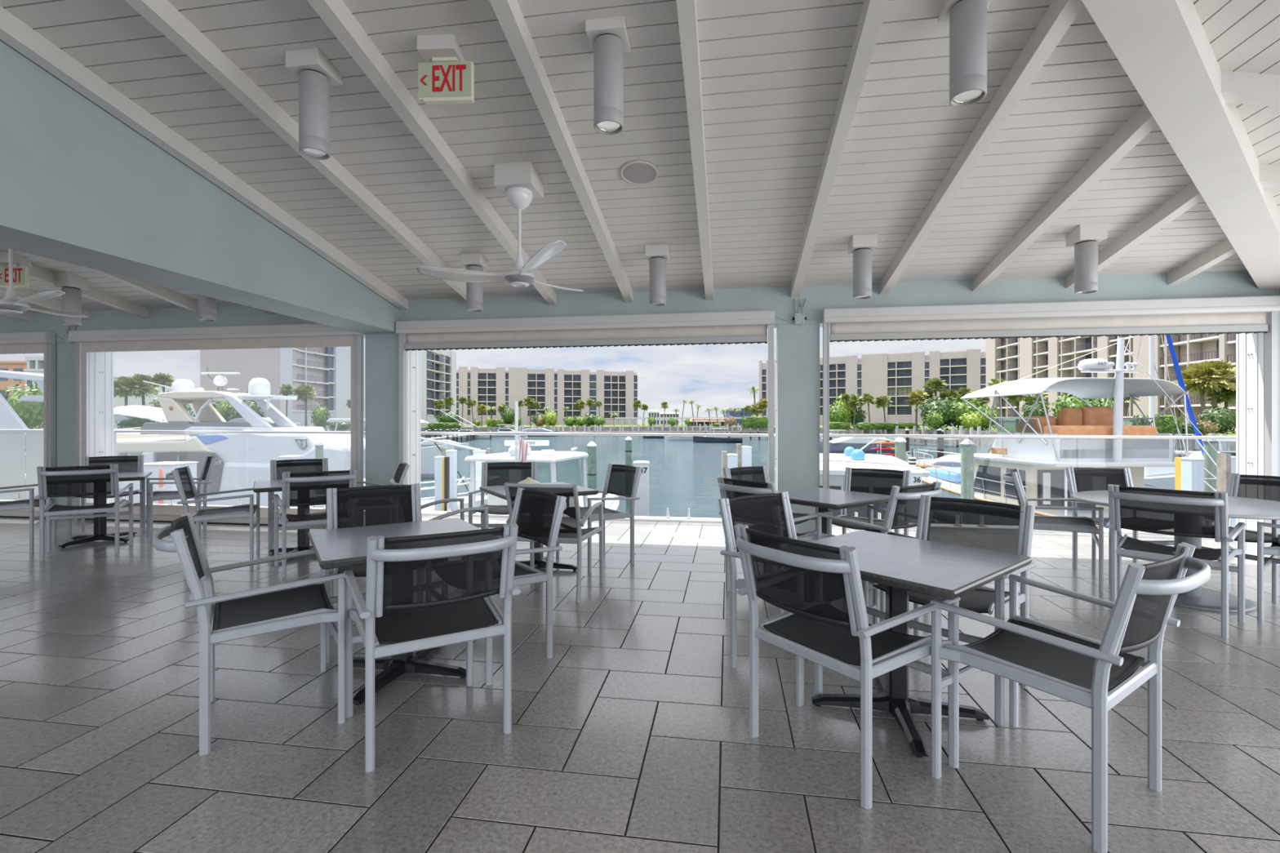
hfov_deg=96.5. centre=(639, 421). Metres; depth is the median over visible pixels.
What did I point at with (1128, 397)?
fan palm
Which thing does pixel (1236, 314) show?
window frame
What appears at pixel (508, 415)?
bush
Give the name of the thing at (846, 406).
bush
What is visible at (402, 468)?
armchair
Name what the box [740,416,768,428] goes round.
hedge
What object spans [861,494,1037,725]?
armchair
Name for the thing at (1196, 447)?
piling
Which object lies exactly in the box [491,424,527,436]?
motor boat
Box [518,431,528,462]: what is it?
flag
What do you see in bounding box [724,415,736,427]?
bush
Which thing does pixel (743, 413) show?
house
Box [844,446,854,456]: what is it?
buoy
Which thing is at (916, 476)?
piling
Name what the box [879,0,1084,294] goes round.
trim
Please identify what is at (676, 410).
coconut palm
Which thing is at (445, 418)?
bush
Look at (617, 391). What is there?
apartment block
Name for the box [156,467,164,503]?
buoy
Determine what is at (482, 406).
fan palm
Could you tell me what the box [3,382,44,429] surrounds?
bush
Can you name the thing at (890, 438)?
motor boat
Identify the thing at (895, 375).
apartment block
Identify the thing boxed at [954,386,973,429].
fan palm
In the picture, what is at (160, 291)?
ceiling beam
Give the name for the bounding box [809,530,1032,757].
cafe table
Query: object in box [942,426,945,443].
piling
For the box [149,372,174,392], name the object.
fan palm
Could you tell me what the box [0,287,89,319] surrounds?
trim
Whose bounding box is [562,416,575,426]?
bush
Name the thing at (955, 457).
motor boat
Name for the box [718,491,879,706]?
armchair
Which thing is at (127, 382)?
fan palm
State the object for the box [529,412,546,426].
bush
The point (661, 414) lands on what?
house
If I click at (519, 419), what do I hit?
bush
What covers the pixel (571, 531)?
armchair
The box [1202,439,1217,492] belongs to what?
piling
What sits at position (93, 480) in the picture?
armchair
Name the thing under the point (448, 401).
fan palm
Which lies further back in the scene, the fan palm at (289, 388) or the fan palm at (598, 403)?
the fan palm at (598, 403)
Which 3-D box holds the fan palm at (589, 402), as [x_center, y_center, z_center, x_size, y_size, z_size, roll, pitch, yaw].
[-14.777,-2.666,169.896,3.152,8.586,3.329,0,0,0]
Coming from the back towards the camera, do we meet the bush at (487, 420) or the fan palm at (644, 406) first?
the fan palm at (644, 406)
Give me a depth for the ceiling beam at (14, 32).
3.96 m
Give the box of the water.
[25,435,1184,518]
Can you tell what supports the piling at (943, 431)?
in the water
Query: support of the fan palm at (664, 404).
on the lawn
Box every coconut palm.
[487,405,497,419]
[562,405,568,426]
[608,412,618,426]
[672,408,679,426]
[680,400,688,426]
[688,400,694,426]
[694,404,701,417]
[705,408,712,424]
[712,406,719,422]
[719,408,728,426]
[726,408,734,416]
[734,408,742,426]
[747,386,760,416]
[1163,379,1177,414]
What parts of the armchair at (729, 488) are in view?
leg, rail, leg, sling rail, armrest, rail, leg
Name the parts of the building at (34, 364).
rooftop frame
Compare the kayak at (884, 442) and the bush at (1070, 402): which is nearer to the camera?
the kayak at (884, 442)
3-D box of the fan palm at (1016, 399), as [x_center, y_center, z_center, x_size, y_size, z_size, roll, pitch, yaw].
[59.607,-2.216,89.948,4.124,7.683,4.560,0,0,0]
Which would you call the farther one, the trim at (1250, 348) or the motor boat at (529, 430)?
the motor boat at (529, 430)
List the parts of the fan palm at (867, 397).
crown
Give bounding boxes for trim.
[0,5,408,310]
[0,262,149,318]
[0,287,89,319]
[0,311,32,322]
[55,342,113,519]
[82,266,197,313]
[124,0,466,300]
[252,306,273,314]
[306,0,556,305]
[364,333,421,501]
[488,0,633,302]
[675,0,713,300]
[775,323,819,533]
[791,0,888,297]
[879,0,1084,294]
[972,103,1157,291]
[1066,182,1203,288]
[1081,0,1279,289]
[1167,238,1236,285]
[1221,70,1279,106]
[1235,311,1279,557]
[1259,163,1279,189]
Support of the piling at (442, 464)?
in the water
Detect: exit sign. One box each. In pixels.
[0,251,31,288]
[417,34,474,104]
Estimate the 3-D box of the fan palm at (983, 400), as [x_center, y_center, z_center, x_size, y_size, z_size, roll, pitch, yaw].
[57.961,-1.614,97.000,2.951,6.467,2.813,0,0,0]
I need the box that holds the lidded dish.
[517,477,539,484]
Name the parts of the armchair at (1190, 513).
armrest, leg, rail, leg, rail, sling rail, rail, rail, leg, sling rail, armrest, rail, leg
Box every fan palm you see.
[113,376,144,426]
[122,373,161,405]
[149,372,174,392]
[278,383,294,417]
[292,383,316,426]
[345,399,351,408]
[433,400,445,415]
[444,396,455,411]
[457,396,466,422]
[466,398,477,426]
[475,404,487,426]
[497,404,507,426]
[518,400,524,426]
[523,396,534,426]
[533,401,541,413]
[573,399,586,415]
[585,398,595,413]
[595,400,603,417]
[632,400,642,417]
[640,404,648,426]
[660,401,669,426]
[743,404,751,417]
[749,402,766,416]
[757,399,768,428]
[840,393,850,430]
[847,393,866,430]
[861,392,876,422]
[874,395,893,422]
[904,389,928,431]
[920,391,934,426]
[923,377,946,429]
[938,388,962,429]
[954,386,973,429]
[960,389,979,403]
[974,397,991,406]
[987,378,1007,429]
[1004,394,1030,430]
[1022,392,1050,412]
[1111,396,1140,409]
[1174,362,1229,421]
[1186,360,1235,409]
[1204,387,1235,432]
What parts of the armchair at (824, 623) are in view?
armrest, leg, rail, rail, sling rail, rail, leg, rail, leg, sling rail, armrest, rail, leg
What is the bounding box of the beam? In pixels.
[0,39,399,333]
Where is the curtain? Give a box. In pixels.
[1042,472,1050,504]
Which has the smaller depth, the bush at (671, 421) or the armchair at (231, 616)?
the armchair at (231, 616)
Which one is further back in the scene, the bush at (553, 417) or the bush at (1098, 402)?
the bush at (553, 417)
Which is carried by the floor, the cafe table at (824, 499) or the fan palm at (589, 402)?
the cafe table at (824, 499)
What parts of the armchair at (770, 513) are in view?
leg, armrest, rail, rail, rail, leg, leg, armrest, leg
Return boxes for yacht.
[113,367,364,506]
[906,337,1218,528]
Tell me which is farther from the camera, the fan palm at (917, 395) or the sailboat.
the fan palm at (917, 395)
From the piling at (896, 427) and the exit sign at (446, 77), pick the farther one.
the piling at (896, 427)
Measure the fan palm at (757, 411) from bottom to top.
6.487 m
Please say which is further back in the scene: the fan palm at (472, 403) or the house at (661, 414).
the house at (661, 414)
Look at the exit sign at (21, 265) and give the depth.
6.04 m
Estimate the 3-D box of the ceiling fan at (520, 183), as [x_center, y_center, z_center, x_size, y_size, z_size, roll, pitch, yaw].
[-1.042,-1.485,4.472,1.313,0.884,1.376,0,0,9]
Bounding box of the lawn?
[25,422,1235,456]
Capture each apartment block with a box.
[456,366,637,425]
[759,348,986,425]
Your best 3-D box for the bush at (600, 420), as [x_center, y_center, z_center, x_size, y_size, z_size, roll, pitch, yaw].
[-10.477,-0.002,146.962,3.505,3.078,3.063,0,0,0]
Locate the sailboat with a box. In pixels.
[1104,334,1203,489]
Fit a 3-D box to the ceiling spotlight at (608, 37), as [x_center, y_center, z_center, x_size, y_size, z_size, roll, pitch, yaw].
[-0.171,-1.870,3.123,0.210,0.530,0.210,0,0,9]
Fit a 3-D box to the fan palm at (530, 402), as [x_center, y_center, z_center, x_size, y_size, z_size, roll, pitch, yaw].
[-32.378,-2.770,166.028,4.026,8.803,3.649,0,0,0]
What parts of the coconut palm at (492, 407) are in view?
crown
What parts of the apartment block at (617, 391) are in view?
balcony rail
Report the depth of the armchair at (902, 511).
3.84 m
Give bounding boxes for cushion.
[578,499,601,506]
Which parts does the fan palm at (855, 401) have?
crown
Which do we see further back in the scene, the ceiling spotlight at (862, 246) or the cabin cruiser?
the cabin cruiser
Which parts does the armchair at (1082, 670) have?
leg, leg, rail, sling rail, armrest, sling rail, rail, armrest, leg, rail, rail, leg, rail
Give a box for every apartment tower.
[200,337,456,427]
[986,333,1235,431]
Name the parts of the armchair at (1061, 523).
leg, rail, leg, armrest, sling rail, sling rail, rail, armrest, leg, leg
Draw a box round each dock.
[431,435,474,441]
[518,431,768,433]
[903,437,963,447]
[1174,450,1198,454]
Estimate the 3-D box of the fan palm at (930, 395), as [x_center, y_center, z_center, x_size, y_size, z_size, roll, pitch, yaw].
[48.547,-1.815,96.975,3.268,6.896,3.051,0,0,0]
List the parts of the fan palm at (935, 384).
crown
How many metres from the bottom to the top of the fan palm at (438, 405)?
7.426 m
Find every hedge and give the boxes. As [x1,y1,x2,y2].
[426,422,463,428]
[488,419,505,426]
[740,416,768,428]
[829,422,851,430]
[853,422,922,430]
[1128,413,1184,435]
[1182,422,1207,435]
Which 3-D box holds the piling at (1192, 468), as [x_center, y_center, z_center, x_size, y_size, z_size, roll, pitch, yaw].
[10.639,2.305,11.000,0.244,3.230,0.244,0,0,0]
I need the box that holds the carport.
[614,417,768,426]
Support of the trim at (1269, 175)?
attached to the ceiling at (1243, 35)
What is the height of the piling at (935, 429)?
3.399 m
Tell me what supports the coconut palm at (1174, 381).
on the lawn
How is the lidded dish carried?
on the cafe table at (540, 560)
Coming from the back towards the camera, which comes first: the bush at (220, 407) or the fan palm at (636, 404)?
the fan palm at (636, 404)
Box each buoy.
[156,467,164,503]
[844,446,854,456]
[850,448,865,460]
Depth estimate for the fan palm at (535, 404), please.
165.56 m
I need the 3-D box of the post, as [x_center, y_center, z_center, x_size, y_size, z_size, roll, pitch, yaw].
[11.472,2.021,12.000,0.328,2.530,0.160,0,0,0]
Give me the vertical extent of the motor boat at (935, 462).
1.390 m
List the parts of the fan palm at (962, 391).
crown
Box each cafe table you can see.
[58,471,152,547]
[253,479,315,563]
[307,517,481,705]
[479,481,599,570]
[776,487,889,533]
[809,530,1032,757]
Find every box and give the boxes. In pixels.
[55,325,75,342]
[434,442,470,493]
[777,298,822,324]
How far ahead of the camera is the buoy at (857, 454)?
11.20 m
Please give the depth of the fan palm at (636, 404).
164.51 m
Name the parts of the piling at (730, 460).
wood post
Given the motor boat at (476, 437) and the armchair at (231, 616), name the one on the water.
the motor boat at (476, 437)
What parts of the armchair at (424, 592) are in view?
leg, rail, armrest, sling rail, leg, rail, rail, leg, sling rail, rail, rail, leg, armrest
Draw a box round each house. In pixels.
[647,409,659,426]
[659,412,679,425]
[724,407,754,425]
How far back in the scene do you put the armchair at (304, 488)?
4.91 m
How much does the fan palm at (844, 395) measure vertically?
7.217 m
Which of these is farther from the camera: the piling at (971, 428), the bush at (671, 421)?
the bush at (671, 421)
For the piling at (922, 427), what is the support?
in the water
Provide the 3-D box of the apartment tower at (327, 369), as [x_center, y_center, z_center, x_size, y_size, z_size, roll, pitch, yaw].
[-68.054,-10.836,139.271,13.593,26.312,79.928,0,0,6]
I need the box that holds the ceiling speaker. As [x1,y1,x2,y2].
[620,160,658,185]
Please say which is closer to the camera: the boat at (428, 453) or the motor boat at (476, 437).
the boat at (428, 453)
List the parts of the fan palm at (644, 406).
crown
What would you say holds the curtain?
hanging from the yacht at (1042, 464)
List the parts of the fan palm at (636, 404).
crown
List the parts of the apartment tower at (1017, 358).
balcony rail, balcony rail, balcony rail, balcony rail, balcony rail, balcony rail, balcony rail, balcony rail, balcony rail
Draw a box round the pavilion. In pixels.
[689,418,724,426]
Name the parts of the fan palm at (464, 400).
crown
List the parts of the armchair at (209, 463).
leg, leg, sling rail, armrest, sling rail, rail, armrest, leg, rail, leg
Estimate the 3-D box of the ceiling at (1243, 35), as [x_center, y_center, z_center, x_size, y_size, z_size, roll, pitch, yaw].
[0.496,-2.499,1.249,11.000,2.220,11.220,0,0,9]
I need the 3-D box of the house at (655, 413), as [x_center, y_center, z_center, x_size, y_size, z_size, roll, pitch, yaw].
[4.250,-1.173,179.500,3.733,4.987,9.400,0,0,0]
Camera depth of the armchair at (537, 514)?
3.27 m
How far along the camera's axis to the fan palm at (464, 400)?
159.65 m
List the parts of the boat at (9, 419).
arch leg, arch leg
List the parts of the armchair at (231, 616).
rail, leg, rail, leg, rail, armrest, armrest, sling rail, rail, leg, leg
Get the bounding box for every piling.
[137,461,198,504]
[278,454,302,507]
[314,441,324,458]
[434,455,449,511]
[441,447,457,511]
[472,448,491,495]
[586,441,596,489]
[625,436,631,513]
[633,460,649,516]
[721,451,737,476]
[736,444,751,467]
[894,437,906,462]
[895,426,898,434]
[902,470,923,485]
[905,429,909,457]
[913,426,915,441]
[921,426,924,442]
[933,427,936,443]
[937,428,942,457]
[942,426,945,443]
[942,430,944,456]
[951,426,955,444]
[959,426,962,443]
[960,438,974,499]
[969,427,973,441]
[977,426,981,445]
[1177,439,1183,457]
[1180,457,1204,491]
[1192,433,1199,451]
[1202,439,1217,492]
[1216,453,1235,527]
[1218,434,1226,449]
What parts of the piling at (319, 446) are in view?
post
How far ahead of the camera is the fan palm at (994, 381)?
94.86 m
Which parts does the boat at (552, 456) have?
helm seat, guard rail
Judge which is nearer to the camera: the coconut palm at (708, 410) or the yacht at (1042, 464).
the yacht at (1042, 464)
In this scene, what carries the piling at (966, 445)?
in the water
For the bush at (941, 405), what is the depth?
90.74 m
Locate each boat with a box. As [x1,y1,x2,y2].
[0,370,140,502]
[326,418,454,478]
[421,437,618,510]
[421,440,468,450]
[440,409,489,439]
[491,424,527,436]
[520,428,559,436]
[693,428,742,443]
[774,437,930,519]
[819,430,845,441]
[819,437,894,453]
[884,437,905,441]
[915,459,960,466]
[937,454,974,460]
[1174,439,1235,458]
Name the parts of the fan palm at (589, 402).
crown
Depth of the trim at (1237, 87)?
3.18 m
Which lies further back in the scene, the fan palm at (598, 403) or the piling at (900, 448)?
the fan palm at (598, 403)
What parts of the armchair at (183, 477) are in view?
leg, rail, leg, rail, armrest, sling rail, rail, armrest, sling rail, leg, leg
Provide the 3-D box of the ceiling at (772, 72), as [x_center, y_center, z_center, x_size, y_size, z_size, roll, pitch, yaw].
[-3.404,-2.540,1.744,18.740,2.220,11.010,0,0,9]
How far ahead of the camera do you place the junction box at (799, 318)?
6.18 m
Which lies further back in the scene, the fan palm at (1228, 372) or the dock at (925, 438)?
the dock at (925, 438)
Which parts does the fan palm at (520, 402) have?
crown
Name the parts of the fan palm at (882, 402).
crown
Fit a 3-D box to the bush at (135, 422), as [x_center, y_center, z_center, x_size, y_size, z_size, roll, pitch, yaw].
[-59.819,-0.150,67.915,6.048,3.450,3.839,0,0,0]
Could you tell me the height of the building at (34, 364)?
11.350 m
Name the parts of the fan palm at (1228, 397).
crown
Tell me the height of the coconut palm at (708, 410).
5.534 m
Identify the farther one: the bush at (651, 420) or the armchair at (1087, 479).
the bush at (651, 420)
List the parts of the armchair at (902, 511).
leg, armrest, leg, armrest, leg, sling rail, rail, rail, leg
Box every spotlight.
[53,272,88,326]
[197,293,216,321]
[285,48,342,159]
[460,253,488,311]
[585,15,631,135]
[645,244,669,306]
[848,234,877,299]
[937,0,992,106]
[1066,222,1107,294]
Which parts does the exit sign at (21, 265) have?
panel, frame, rail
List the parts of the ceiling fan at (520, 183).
blade, motor, motor, blade, blade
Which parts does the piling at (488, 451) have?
wood post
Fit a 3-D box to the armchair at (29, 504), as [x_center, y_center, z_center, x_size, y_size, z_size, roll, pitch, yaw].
[-6.542,0.871,5.834,0.672,0.898,0.668,0,0,-31]
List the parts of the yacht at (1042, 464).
guard rail, bimini frame, bimini frame, rub rail, bimini frame, bimini frame, guard rail, windscreen frame, bimini frame, pane, deck support post, covered seat, windscreen frame, pane, bimini frame, covered seat, antenna arm, bimini frame, bimini frame, bimini frame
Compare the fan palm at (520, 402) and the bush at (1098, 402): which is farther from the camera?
the fan palm at (520, 402)
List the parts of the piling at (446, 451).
wood post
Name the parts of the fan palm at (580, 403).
crown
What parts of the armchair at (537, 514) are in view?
leg, leg, rail, sling rail, rail, rail, armrest, rail, leg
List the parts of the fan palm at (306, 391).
crown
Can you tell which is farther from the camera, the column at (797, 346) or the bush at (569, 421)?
the bush at (569, 421)
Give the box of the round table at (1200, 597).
[1071,490,1279,612]
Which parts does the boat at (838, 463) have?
roof rail, roof rail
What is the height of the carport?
2.450 m
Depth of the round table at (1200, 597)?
4.15 m
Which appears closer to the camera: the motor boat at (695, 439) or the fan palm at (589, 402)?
the motor boat at (695, 439)
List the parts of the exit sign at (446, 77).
panel, frame, rail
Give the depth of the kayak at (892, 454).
45.85 m
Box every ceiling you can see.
[0,0,1247,312]
[1191,0,1279,212]
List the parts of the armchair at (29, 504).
sling rail, rail, armrest, armrest, sling rail, leg, leg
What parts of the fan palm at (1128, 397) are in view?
crown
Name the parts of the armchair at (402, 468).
armrest, leg, leg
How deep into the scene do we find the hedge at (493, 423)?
140.96 m
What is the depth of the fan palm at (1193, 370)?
65.34 m
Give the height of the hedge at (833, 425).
1.507 m
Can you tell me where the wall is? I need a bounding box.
[0,270,1279,342]
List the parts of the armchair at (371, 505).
leg, leg, rail, rail, leg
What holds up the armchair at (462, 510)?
on the floor
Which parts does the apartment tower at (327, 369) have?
balcony rail, balcony rail, balcony rail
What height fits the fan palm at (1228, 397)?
6.240 m
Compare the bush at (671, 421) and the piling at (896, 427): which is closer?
the piling at (896, 427)
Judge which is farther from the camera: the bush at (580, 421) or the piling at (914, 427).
the bush at (580, 421)
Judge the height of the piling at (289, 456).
3.277 m
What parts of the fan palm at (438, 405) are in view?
crown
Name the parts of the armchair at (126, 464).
leg, leg, rail, rail, leg, leg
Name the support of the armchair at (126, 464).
on the floor
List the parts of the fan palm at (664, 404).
crown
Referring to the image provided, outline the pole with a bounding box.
[515,400,518,462]
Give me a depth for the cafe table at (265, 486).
5.63 m
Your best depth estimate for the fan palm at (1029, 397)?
87.46 m
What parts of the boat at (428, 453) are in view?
guard rail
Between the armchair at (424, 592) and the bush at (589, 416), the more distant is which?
the bush at (589, 416)
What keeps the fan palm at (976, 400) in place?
on the lawn
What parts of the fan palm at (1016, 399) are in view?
crown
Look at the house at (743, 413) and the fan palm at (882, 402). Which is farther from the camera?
the house at (743, 413)
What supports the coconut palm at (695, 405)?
on the lawn
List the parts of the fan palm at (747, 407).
crown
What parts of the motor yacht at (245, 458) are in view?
flybridge rail, flybridge rail, arch aft leg, arch aft leg, arch forward leg, arch forward leg, porthole frame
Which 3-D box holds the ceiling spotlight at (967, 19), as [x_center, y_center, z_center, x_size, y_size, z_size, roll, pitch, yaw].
[1.633,-1.872,2.844,0.210,0.525,0.210,0,0,9]
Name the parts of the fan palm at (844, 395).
crown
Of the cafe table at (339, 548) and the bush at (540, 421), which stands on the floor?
the cafe table at (339, 548)
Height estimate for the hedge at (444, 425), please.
1.344 m
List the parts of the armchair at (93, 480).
leg, rail, leg, sling rail, rail, rail, leg, sling rail, rail, armrest, leg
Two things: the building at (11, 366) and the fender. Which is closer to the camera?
the fender
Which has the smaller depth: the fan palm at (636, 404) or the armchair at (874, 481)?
the armchair at (874, 481)
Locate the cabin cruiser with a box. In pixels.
[113,404,200,455]
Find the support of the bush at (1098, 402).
on the lawn
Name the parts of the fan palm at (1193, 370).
crown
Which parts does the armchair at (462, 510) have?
armrest, armrest, leg, leg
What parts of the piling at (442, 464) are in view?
dark post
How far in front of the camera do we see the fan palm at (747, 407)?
144.83 m
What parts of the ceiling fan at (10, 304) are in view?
motor, motor, blade, blade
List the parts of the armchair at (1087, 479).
leg, rail, armrest, rail, leg, rail, leg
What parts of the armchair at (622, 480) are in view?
leg, leg, leg, rail, sling rail, rail, armrest, rail, rail, leg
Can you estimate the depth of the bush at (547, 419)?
145.89 m
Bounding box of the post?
[1174,457,1184,490]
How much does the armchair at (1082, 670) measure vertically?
0.898 m
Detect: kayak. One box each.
[871,446,891,450]
[872,440,894,444]
[883,452,894,457]
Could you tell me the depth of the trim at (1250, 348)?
5.79 m
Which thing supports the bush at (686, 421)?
on the lawn
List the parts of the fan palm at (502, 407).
crown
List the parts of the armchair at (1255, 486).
leg, rail, rail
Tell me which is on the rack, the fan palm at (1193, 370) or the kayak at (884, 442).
the kayak at (884, 442)
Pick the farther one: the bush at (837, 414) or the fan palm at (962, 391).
the bush at (837, 414)
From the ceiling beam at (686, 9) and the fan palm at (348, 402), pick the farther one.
the fan palm at (348, 402)
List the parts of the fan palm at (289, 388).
crown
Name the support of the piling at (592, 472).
in the water
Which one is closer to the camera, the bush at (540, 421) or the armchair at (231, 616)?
the armchair at (231, 616)
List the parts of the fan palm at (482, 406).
crown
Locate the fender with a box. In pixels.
[908,448,915,466]
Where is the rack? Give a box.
[877,442,881,454]
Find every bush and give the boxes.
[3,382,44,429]
[115,405,155,429]
[148,391,195,422]
[211,400,244,421]
[223,400,264,422]
[308,402,333,430]
[324,422,351,431]
[434,412,463,422]
[471,418,480,426]
[485,416,490,426]
[499,408,515,426]
[512,416,522,426]
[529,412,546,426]
[535,415,543,426]
[543,410,555,426]
[548,411,557,426]
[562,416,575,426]
[573,415,587,426]
[578,413,599,426]
[592,416,605,426]
[647,416,655,426]
[666,417,676,426]
[684,418,690,426]
[711,422,719,426]
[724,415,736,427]
[829,402,848,430]
[834,394,857,424]
[848,406,866,429]
[914,396,957,429]
[922,409,944,431]
[946,395,990,430]
[957,411,986,430]
[972,405,999,431]
[1017,399,1050,419]
[1049,392,1094,418]
[1087,397,1124,416]
[1195,419,1222,435]
[1196,405,1235,434]
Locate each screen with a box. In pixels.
[0,331,55,519]
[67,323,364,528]
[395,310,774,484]
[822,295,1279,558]
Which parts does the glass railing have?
glass panel, glass panel, handrail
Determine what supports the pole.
on the boat at (552, 456)
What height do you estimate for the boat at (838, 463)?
3.314 m
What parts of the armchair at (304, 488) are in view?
leg, rail, armrest, leg, rail, rail, rail, leg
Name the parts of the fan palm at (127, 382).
crown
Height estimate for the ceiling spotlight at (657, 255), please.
0.549 m
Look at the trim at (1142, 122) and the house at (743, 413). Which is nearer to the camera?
the trim at (1142, 122)
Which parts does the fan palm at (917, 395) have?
crown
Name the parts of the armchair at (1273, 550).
leg, armrest, sling rail, rail, leg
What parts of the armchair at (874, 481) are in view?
leg, rail, rail, leg, rail, leg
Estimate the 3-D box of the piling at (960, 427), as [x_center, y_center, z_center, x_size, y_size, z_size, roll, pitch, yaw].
[46.285,2.363,82.339,0.340,3.515,0.340,0,0,9]
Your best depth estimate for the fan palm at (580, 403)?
167.35 m
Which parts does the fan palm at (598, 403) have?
crown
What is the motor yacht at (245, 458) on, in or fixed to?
on the water
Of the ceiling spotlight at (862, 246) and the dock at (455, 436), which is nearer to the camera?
the ceiling spotlight at (862, 246)
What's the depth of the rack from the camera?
45.74 m
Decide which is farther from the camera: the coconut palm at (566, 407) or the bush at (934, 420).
the coconut palm at (566, 407)
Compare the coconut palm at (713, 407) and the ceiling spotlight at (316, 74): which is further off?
the coconut palm at (713, 407)
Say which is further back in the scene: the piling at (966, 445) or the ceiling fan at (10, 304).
the piling at (966, 445)
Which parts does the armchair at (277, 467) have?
leg, leg, rail, rail, leg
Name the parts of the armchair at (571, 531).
leg, leg, rail, leg, rail, armrest, leg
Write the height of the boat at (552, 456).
3.424 m
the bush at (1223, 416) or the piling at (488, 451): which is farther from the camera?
the bush at (1223, 416)
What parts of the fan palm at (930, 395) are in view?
crown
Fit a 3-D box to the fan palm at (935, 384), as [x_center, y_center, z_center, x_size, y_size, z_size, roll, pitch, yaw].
[49.552,-2.928,96.029,4.074,9.117,3.693,0,0,0]
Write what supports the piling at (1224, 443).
in the water
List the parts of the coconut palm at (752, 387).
crown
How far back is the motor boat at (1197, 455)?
37.39 m
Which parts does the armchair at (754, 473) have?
leg, rail, rail, leg, sling rail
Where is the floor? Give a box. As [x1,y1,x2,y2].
[0,515,1279,852]
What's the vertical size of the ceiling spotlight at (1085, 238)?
0.559 m
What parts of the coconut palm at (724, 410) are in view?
crown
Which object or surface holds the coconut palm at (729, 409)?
on the lawn
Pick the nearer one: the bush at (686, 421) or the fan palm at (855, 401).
the fan palm at (855, 401)
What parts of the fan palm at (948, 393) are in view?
crown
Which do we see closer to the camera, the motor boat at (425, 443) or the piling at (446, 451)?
the piling at (446, 451)
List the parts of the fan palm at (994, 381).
crown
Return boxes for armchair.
[0,484,56,553]
[34,464,133,560]
[66,454,146,539]
[146,455,221,541]
[152,511,346,755]
[165,466,259,565]
[267,457,328,551]
[273,469,356,577]
[326,483,422,663]
[343,523,520,772]
[355,461,409,487]
[388,478,488,528]
[466,487,566,686]
[468,462,537,528]
[503,482,604,603]
[555,463,642,573]
[717,475,832,608]
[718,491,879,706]
[723,465,816,533]
[733,523,960,808]
[815,480,942,620]
[816,466,911,535]
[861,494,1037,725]
[929,542,1210,852]
[1002,467,1103,591]
[1065,467,1173,583]
[1104,484,1245,638]
[1201,472,1279,583]
[1257,520,1279,621]
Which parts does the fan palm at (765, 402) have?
crown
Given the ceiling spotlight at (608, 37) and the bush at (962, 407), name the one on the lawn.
the bush at (962, 407)
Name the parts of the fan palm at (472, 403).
crown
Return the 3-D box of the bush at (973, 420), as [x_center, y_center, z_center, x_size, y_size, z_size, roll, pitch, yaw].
[49.024,-0.032,83.961,4.172,3.140,3.124,0,0,0]
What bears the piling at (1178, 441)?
in the water
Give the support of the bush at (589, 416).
on the lawn
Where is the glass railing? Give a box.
[0,429,1235,535]
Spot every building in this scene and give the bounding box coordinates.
[0,360,26,399]
[24,356,44,429]
[113,376,175,426]
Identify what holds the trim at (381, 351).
attached to the wall
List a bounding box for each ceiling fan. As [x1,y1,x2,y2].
[0,248,88,317]
[415,161,583,291]
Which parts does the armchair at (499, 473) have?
leg, armrest, leg, rail, rail, rail, leg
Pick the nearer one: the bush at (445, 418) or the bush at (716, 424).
the bush at (445, 418)
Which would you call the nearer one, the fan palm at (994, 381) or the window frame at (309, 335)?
the window frame at (309, 335)
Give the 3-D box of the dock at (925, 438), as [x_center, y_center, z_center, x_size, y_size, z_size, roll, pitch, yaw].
[37.395,3.195,87.000,2.000,1.850,27.328,0,0,-16]
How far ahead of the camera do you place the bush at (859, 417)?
110.58 m
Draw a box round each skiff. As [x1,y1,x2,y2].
[642,435,663,438]
[664,435,693,440]
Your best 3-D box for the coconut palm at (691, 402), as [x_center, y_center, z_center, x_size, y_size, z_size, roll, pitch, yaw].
[14.623,-2.235,161.908,2.110,7.733,1.977,0,0,0]
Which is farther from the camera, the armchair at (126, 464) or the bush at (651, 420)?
the bush at (651, 420)
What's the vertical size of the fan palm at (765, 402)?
7.355 m
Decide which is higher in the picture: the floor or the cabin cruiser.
the cabin cruiser
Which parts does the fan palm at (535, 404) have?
crown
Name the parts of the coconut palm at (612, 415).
crown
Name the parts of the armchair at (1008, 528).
leg, rail, leg, rail, rail, leg, sling rail, rail, armrest, rail, leg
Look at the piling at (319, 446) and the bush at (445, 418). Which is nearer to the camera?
the piling at (319, 446)
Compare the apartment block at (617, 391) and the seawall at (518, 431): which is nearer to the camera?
the seawall at (518, 431)
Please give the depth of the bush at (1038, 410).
79.01 m
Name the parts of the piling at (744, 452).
wood post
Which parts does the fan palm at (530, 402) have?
crown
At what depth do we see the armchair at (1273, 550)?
3.78 m
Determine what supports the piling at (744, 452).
in the water
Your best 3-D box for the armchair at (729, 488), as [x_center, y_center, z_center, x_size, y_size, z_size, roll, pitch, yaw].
[0.971,0.871,4.342,0.672,0.898,0.668,0,0,-35]

